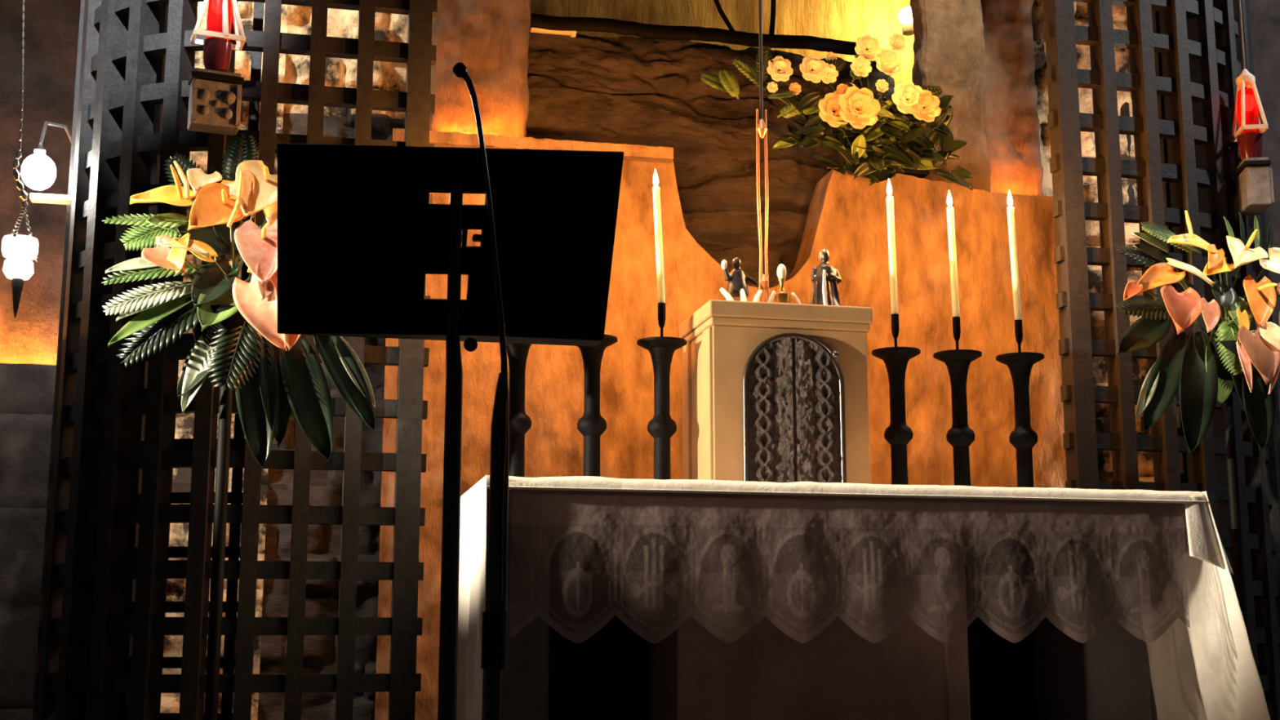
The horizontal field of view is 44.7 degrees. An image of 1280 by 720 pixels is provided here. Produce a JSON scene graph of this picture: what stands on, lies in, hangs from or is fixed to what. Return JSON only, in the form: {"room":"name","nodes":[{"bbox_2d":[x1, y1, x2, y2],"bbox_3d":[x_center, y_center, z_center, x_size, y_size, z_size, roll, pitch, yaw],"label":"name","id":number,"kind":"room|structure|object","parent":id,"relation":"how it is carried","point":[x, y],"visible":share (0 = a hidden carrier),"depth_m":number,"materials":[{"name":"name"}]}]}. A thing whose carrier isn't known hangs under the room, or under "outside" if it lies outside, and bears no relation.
{"room":"church","nodes":[
{"label":"church","id":0,"kind":"room"},
{"bbox_2d":[0,363,56,719],"bbox_3d":[-3.438,0.799,5.659,2.560,1.632,0.300,2,-10,-12],"label":"wall","id":1,"kind":"structure","parent":0,"point":[27,391],"depth_m":5.82,"materials":[{"name":"grey stone"}]},
{"bbox_2d":[0,0,80,364],"bbox_3d":[-3.447,-1.023,6.173,2.620,3.000,0.047,2,-10,-12],"label":"wall","id":2,"kind":"structure","parent":0,"point":[51,27],"depth_m":6.37,"materials":[{"name":"grey plaster"}]},
{"bbox_2d":[21,120,71,204],"bbox_3d":[-2.104,-0.619,5.801,0.187,0.372,1.254,2,-10,-12],"label":"wall lamp","id":3,"kind":"object","parent":2,"relation":"attached to","point":[38,171],"visible":0.89,"depth_m":5.21,"materials":[{"name":"white glass"}]},
{"bbox_2d":[33,142,46,155],"bbox_3d":[-2.017,-0.700,5.239,0.040,0.060,0.040,2,-10,-12],"label":"socket","id":4,"kind":"object","parent":3,"relation":"attached to","point":[39,150],"depth_m":5.23,"materials":[{"name":"silver metal"}]},
{"bbox_2d":[160,1,408,719],"bbox_3d":[-1.469,-0.212,5.880,1.220,3.700,0.127,2,-10,-12],"label":"wall","id":5,"kind":"structure","parent":0,"point":[326,487],"depth_m":5.82,"materials":[{"name":"beige stone"}]},
{"bbox_2d":[429,0,531,137],"bbox_3d":[-0.677,-1.475,6.285,0.438,1.470,0.574,2,-10,-12],"label":"wall","id":6,"kind":"structure","parent":0,"point":[491,37],"depth_m":5.96,"materials":[{"name":"paint"}]},
{"bbox_2d":[374,133,1066,719],"bbox_3d":[0.390,0.432,5.926,2.720,2.449,0.232,2,-10,-12],"label":"wall","id":7,"kind":"structure","parent":0,"point":[846,217],"depth_m":6.01,"materials":[{"name":"paint"}]},
{"bbox_2d":[391,128,673,164],"bbox_3d":[-0.402,-0.798,5.883,1.060,0.051,0.125,2,-10,-12],"label":"ledge","id":8,"kind":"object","parent":7,"relation":"attached to","point":[660,154],"depth_m":5.83,"materials":[{"name":"paint"}]},
{"bbox_2d":[700,33,973,190],"bbox_3d":[0.800,-0.996,6.057,1.072,0.657,0.396,4,-11,-24],"label":"arrangement","id":9,"kind":"object","parent":7,"relation":"on","point":[875,155],"visible":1,"depth_m":6.02,"materials":[{"name":"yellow plant"}]},
{"bbox_2d":[857,155,929,178],"bbox_3d":[1.005,-0.768,6.234,0.280,0.070,0.120,2,-10,-12],"label":"leaves","id":10,"kind":"object","parent":9,"relation":"on","point":[918,173],"depth_m":6.19,"materials":[{"name":"green plant"}]},
{"bbox_2d":[529,0,914,86],"bbox_3d":[0.145,-1.087,7.512,3.000,2.400,0.062,2,-10,-12],"label":"wall","id":11,"kind":"structure","parent":0,"point":[848,20],"depth_m":7.73,"materials":[{"name":"paint"}]},
{"bbox_2d":[898,6,914,35],"bbox_3d":[1.306,-1.653,7.585,0.088,0.135,0.086,2,-10,-12],"label":"lamp","id":12,"kind":"object","parent":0,"point":[905,17],"visible":0.81,"depth_m":7.56,"materials":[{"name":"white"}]},
{"bbox_2d":[902,21,914,35],"bbox_3d":[1.306,-1.617,7.579,0.060,0.060,0.058,2,-10,-12],"label":"socket","id":13,"kind":"object","parent":12,"relation":"attached to","point":[908,28],"depth_m":7.56,"materials":[{"name":"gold metal"}]},
{"bbox_2d":[910,0,991,191],"bbox_3d":[1.279,-1.403,6.491,0.301,1.540,0.186,2,-10,-12],"label":"wall","id":14,"kind":"structure","parent":0,"point":[948,46],"depth_m":6.37,"materials":[{"name":"paint"}]},
{"bbox_2d":[980,0,1043,195],"bbox_3d":[1.534,-1.327,6.740,0.330,1.600,0.314,2,-10,-12],"label":"wall","id":15,"kind":"structure","parent":0,"point":[1012,121],"depth_m":6.57,"materials":[{"name":"brown paint"}]},
{"bbox_2d":[1031,0,1154,481],"bbox_3d":[2.029,-0.049,6.788,1.151,3.700,0.129,2,-10,-12],"label":"wall","id":16,"kind":"structure","parent":0,"point":[1145,465],"depth_m":6.92,"materials":[{"name":"stone"}]},
{"bbox_2d":[1248,0,1279,412],"bbox_3d":[3.453,-0.143,7.675,2.200,4.200,0.053,2,-10,-12],"label":"wall","id":17,"kind":"structure","parent":0,"point":[1264,14],"depth_m":7.83,"materials":[{"name":"grey stone"}]},
{"bbox_3d":[0.631,1.281,3.450,9.000,0.100,9.000,2,-10,-12],"label":"floor","id":18,"kind":"structure","parent":0,"visible":0},
{"bbox_2d":[277,142,623,719],"bbox_3d":[-0.392,0.368,3.007,0.658,1.535,0.537,2,-10,-12],"label":"lectern","id":19,"kind":"object","parent":18,"relation":"on","point":[359,233],"visible":0.99,"depth_m":2.99,"materials":[{"name":"black paint"}]},
{"bbox_2d":[452,62,509,719],"bbox_3d":[-0.254,0.266,2.726,0.260,1.641,0.260,2,-10,-12],"label":"microphone stand","id":20,"kind":"object","parent":18,"relation":"on","point":[495,620],"visible":1,"depth_m":2.71,"materials":[{"name":"black paint"}]},
{"bbox_2d":[525,0,894,288],"bbox_3d":[0.226,0.060,6.604,1.581,3.401,0.926,2,-10,-12],"label":"rock wall","id":21,"kind":"structure","parent":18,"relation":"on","point":[649,90],"depth_m":6.37,"materials":[{"name":"brown stone"}]},
{"bbox_2d":[529,27,576,37],"bbox_3d":[-0.351,-1.338,6.302,0.184,0.052,0.051,2,-10,-12],"label":"tube light","id":22,"kind":"object","parent":21,"relation":"attached to","point":[571,33],"visible":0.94,"depth_m":6.29,"materials":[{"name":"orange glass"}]},
{"bbox_3d":[0.404,1.436,4.932,4.600,0.120,2.200,2,-10,-12],"label":"trim","id":23,"kind":"structure","parent":18,"relation":"on","visible":0},
{"bbox_2d":[32,0,437,719],"bbox_3d":[-1.442,-0.426,5.187,1.474,3.664,0.621,-6,-12,31],"label":"lattice screen","id":24,"kind":"object","parent":23,"relation":"on","point":[115,451],"visible":0.77,"depth_m":4.87,"materials":[{"name":"black wood"}]},
{"bbox_2d":[0,0,39,317],"bbox_3d":[-2.000,-0.731,5.092,0.112,1.210,0.113,2,-10,-12],"label":"oil lamp","id":25,"kind":"object","parent":24,"relation":"hanging from","point":[20,250],"visible":1,"depth_m":4.99,"materials":[{"name":"white glowing glass"},{"name":"grey iron"}]},
{"bbox_2d":[186,0,245,135],"bbox_3d":[-1.325,-1.157,4.922,0.160,0.894,0.104,4,-11,-23],"label":"lantern","id":26,"kind":"object","parent":24,"relation":"attached to","point":[215,97],"visible":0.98,"depth_m":4.85,"materials":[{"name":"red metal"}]},
{"bbox_2d":[101,132,375,719],"bbox_3d":[-1.151,0.283,4.386,0.718,1.957,0.384,-2,-10,10],"label":"flower arrangement","id":27,"kind":"object","parent":23,"relation":"on","point":[233,321],"visible":0.91,"depth_m":4.42,"materials":[{"name":"plant"}]},
{"bbox_2d":[191,305,248,361],"bbox_3d":[-1.190,-0.062,4.510,0.230,0.150,0.230,2,-10,-12],"label":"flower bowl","id":28,"kind":"object","parent":27,"relation":"on","point":[227,340],"depth_m":4.41,"materials":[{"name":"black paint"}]},
{"bbox_2d":[481,488,1186,719],"bbox_3d":[0.549,0.858,4.569,2.095,0.890,0.820,2,-10,-12],"label":"altar","id":29,"kind":"object","parent":23,"relation":"on","point":[615,673],"visible":0.49,"depth_m":4.54,"materials":[{"name":"fabric"}]},
{"bbox_2d":[456,475,1270,719],"bbox_3d":[0.577,0.737,4.570,2.212,0.682,0.893,2,-10,-12],"label":"altar cloth","id":30,"kind":"object","parent":29,"relation":"on","point":[1202,663],"visible":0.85,"depth_m":4.25,"materials":[{"name":"white fabric"}]},
{"bbox_2d":[456,475,487,719],"bbox_3d":[-0.493,0.701,4.351,0.026,0.675,0.862,2,-10,-12],"label":"drape","id":31,"kind":"object","parent":30,"relation":"hanging from","point":[473,526],"depth_m":4.13,"materials":[{"name":"white fabric"}]},
{"bbox_2d":[506,342,533,477],"bbox_3d":[-0.374,0.108,4.736,0.156,0.616,0.156,0,-10,-3],"label":"candlestick","id":32,"kind":"object","parent":30,"relation":"on","point":[520,423],"visible":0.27,"depth_m":4.71,"materials":[{"name":"black metal"}]},
{"bbox_2d":[577,333,617,476],"bbox_3d":[-0.147,0.117,4.785,0.156,0.616,0.156,-8,-13,37],"label":"candlestick","id":33,"kind":"object","parent":30,"relation":"on","point":[591,425],"visible":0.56,"depth_m":4.76,"materials":[{"name":"black metal"}]},
{"bbox_2d":[636,302,686,479],"bbox_3d":[0.068,0.126,4.832,0.156,0.616,0.156,2,-10,-12],"label":"candlestick","id":34,"kind":"object","parent":30,"relation":"on","point":[661,348],"visible":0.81,"depth_m":4.81,"materials":[{"name":"black metal"}]},
{"bbox_2d":[653,169,665,302],"bbox_3d":[0.060,-0.392,4.924,0.040,0.435,0.024,2,-10,-11],"label":"candle","id":35,"kind":"object","parent":34,"relation":"on","point":[656,193],"visible":1,"depth_m":4.91,"materials":[{"name":"wax"}]},
{"bbox_2d":[657,302,665,336],"bbox_3d":[0.068,-0.114,4.875,0.025,0.129,0.025,2,-10,-12],"label":"socket","id":36,"kind":"object","parent":34,"relation":"attached to","point":[661,306],"depth_m":4.87,"materials":[{"name":"black metal"}]},
{"bbox_2d":[679,299,872,484],"bbox_3d":[0.424,0.149,4.883,0.521,0.588,0.401,2,-10,-12],"label":"tabernacle","id":37,"kind":"object","parent":30,"relation":"on","point":[772,392],"visible":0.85,"depth_m":4.71,"materials":[{"name":"stone"}]},
{"bbox_2d":[719,257,762,302],"bbox_3d":[0.312,-0.242,4.829,0.114,0.168,0.116,-5,-11,25],"label":"statuette","id":38,"kind":"object","parent":37,"relation":"on","point":[737,289],"visible":0.99,"depth_m":4.83,"materials":[{"name":"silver metal"}]},
{"bbox_2d":[755,0,768,302],"bbox_3d":[0.400,-0.675,5.113,0.090,1.108,0.090,2,-10,-12],"label":"cross","id":39,"kind":"object","parent":37,"relation":"on","point":[761,125],"visible":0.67,"depth_m":5.10,"materials":[{"name":"gold metal"}]},
{"bbox_2d":[767,263,800,303],"bbox_3d":[0.442,-0.226,4.900,0.120,0.151,0.100,2,-10,-12],"label":"gilt reliquary","id":40,"kind":"object","parent":37,"relation":"on","point":[781,296],"visible":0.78,"depth_m":4.87,"materials":[{"name":"metal"}]},
{"bbox_2d":[809,248,841,306],"bbox_3d":[0.585,-0.252,4.920,0.104,0.208,0.106,2,-10,-12],"label":"statuette","id":41,"kind":"object","parent":37,"relation":"on","point":[825,278],"visible":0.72,"depth_m":4.89,"materials":[{"name":"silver metal"}]},
{"bbox_2d":[871,313,920,484],"bbox_3d":[0.827,0.155,4.998,0.156,0.616,0.156,9,-14,-42],"label":"candlestick","id":42,"kind":"object","parent":30,"relation":"on","point":[898,434],"visible":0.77,"depth_m":4.97,"materials":[{"name":"black metal"}]},
{"bbox_2d":[886,179,898,314],"bbox_3d":[0.823,-0.372,5.092,0.024,0.455,0.024,1,-10,-12],"label":"candle","id":43,"kind":"object","parent":42,"relation":"on","point":[890,205],"visible":1,"depth_m":5.08,"materials":[{"name":"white wax"}]},
{"bbox_2d":[890,313,899,346],"bbox_3d":[0.827,-0.084,5.041,0.025,0.129,0.025,9,-14,-42],"label":"socket","id":44,"kind":"object","parent":42,"relation":"attached to","point":[895,317],"depth_m":5.04,"materials":[{"name":"black metal"}]},
{"bbox_2d":[933,316,982,486],"bbox_3d":[1.035,0.164,5.043,0.156,0.616,0.156,-1,-10,7],"label":"candlestick","id":45,"kind":"object","parent":30,"relation":"on","point":[960,436],"visible":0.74,"depth_m":5.02,"materials":[{"name":"black metal"}]},
{"bbox_2d":[946,190,959,316],"bbox_3d":[1.030,-0.351,5.135,0.024,0.428,0.024,1,-10,-12],"label":"candle","id":46,"kind":"object","parent":45,"relation":"on","point":[950,215],"visible":1,"depth_m":5.12,"materials":[{"name":"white wax"}]},
{"bbox_2d":[952,316,960,349],"bbox_3d":[1.035,-0.076,5.086,0.025,0.129,0.025,-1,-10,7],"label":"socket","id":47,"kind":"object","parent":45,"relation":"attached to","point":[956,320],"depth_m":5.08,"materials":[{"name":"black metal"}]},
{"bbox_2d":[995,319,1044,487],"bbox_3d":[1.249,0.172,5.090,0.156,0.616,0.156,7,-12,-32],"label":"candlestick","id":48,"kind":"object","parent":30,"relation":"on","point":[1023,438],"visible":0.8,"depth_m":5.07,"materials":[{"name":"black metal"}]},
{"bbox_2d":[1007,190,1022,319],"bbox_3d":[1.243,-0.351,5.183,0.024,0.444,0.024,1,-10,-13],"label":"candle","id":49,"kind":"object","parent":48,"relation":"on","point":[1011,215],"visible":1,"depth_m":5.17,"materials":[{"name":"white wax"}]},
{"bbox_2d":[1014,319,1022,351],"bbox_3d":[1.249,-0.068,5.133,0.025,0.129,0.025,7,-12,-32],"label":"socket","id":50,"kind":"object","parent":48,"relation":"attached to","point":[1018,323],"depth_m":5.13,"materials":[{"name":"black metal"}]},
{"bbox_2d":[1118,491,1270,719],"bbox_3d":[1.589,0.780,4.791,0.140,0.675,0.893,2,-10,-12],"label":"drape","id":51,"kind":"object","parent":30,"relation":"hanging from","point":[1206,670],"depth_m":4.52,"materials":[{"name":"white fabric"}]},
{"bbox_2d":[1043,0,1279,719],"bbox_3d":[2.131,-0.241,6.117,0.629,3.660,1.706,-5,-11,27],"label":"lattice screen","id":52,"kind":"object","parent":23,"relation":"on","point":[1186,60],"visible":0.6,"depth_m":5.63,"materials":[{"name":"black wood"}]},
{"bbox_2d":[1231,0,1274,215],"bbox_3d":[2.273,-0.993,5.819,0.111,0.894,0.160,-1,-10,6],"label":"lantern","id":53,"kind":"object","parent":52,"relation":"attached to","point":[1254,180],"visible":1,"depth_m":5.75,"materials":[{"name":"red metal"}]},
{"bbox_2d":[1115,210,1279,638],"bbox_3d":[1.916,0.430,5.144,0.746,1.936,0.396,2,-10,-12],"label":"flower arrangement","id":54,"kind":"object","parent":23,"relation":"on","point":[1234,357],"visible":1,"depth_m":5.19,"materials":[{"name":"green plant"}]},
{"bbox_2d":[1209,340,1254,391],"bbox_3d":[1.986,0.028,5.292,0.230,0.150,0.230,2,-10,-12],"label":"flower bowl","id":55,"kind":"object","parent":54,"relation":"on","point":[1226,371],"depth_m":5.20,"materials":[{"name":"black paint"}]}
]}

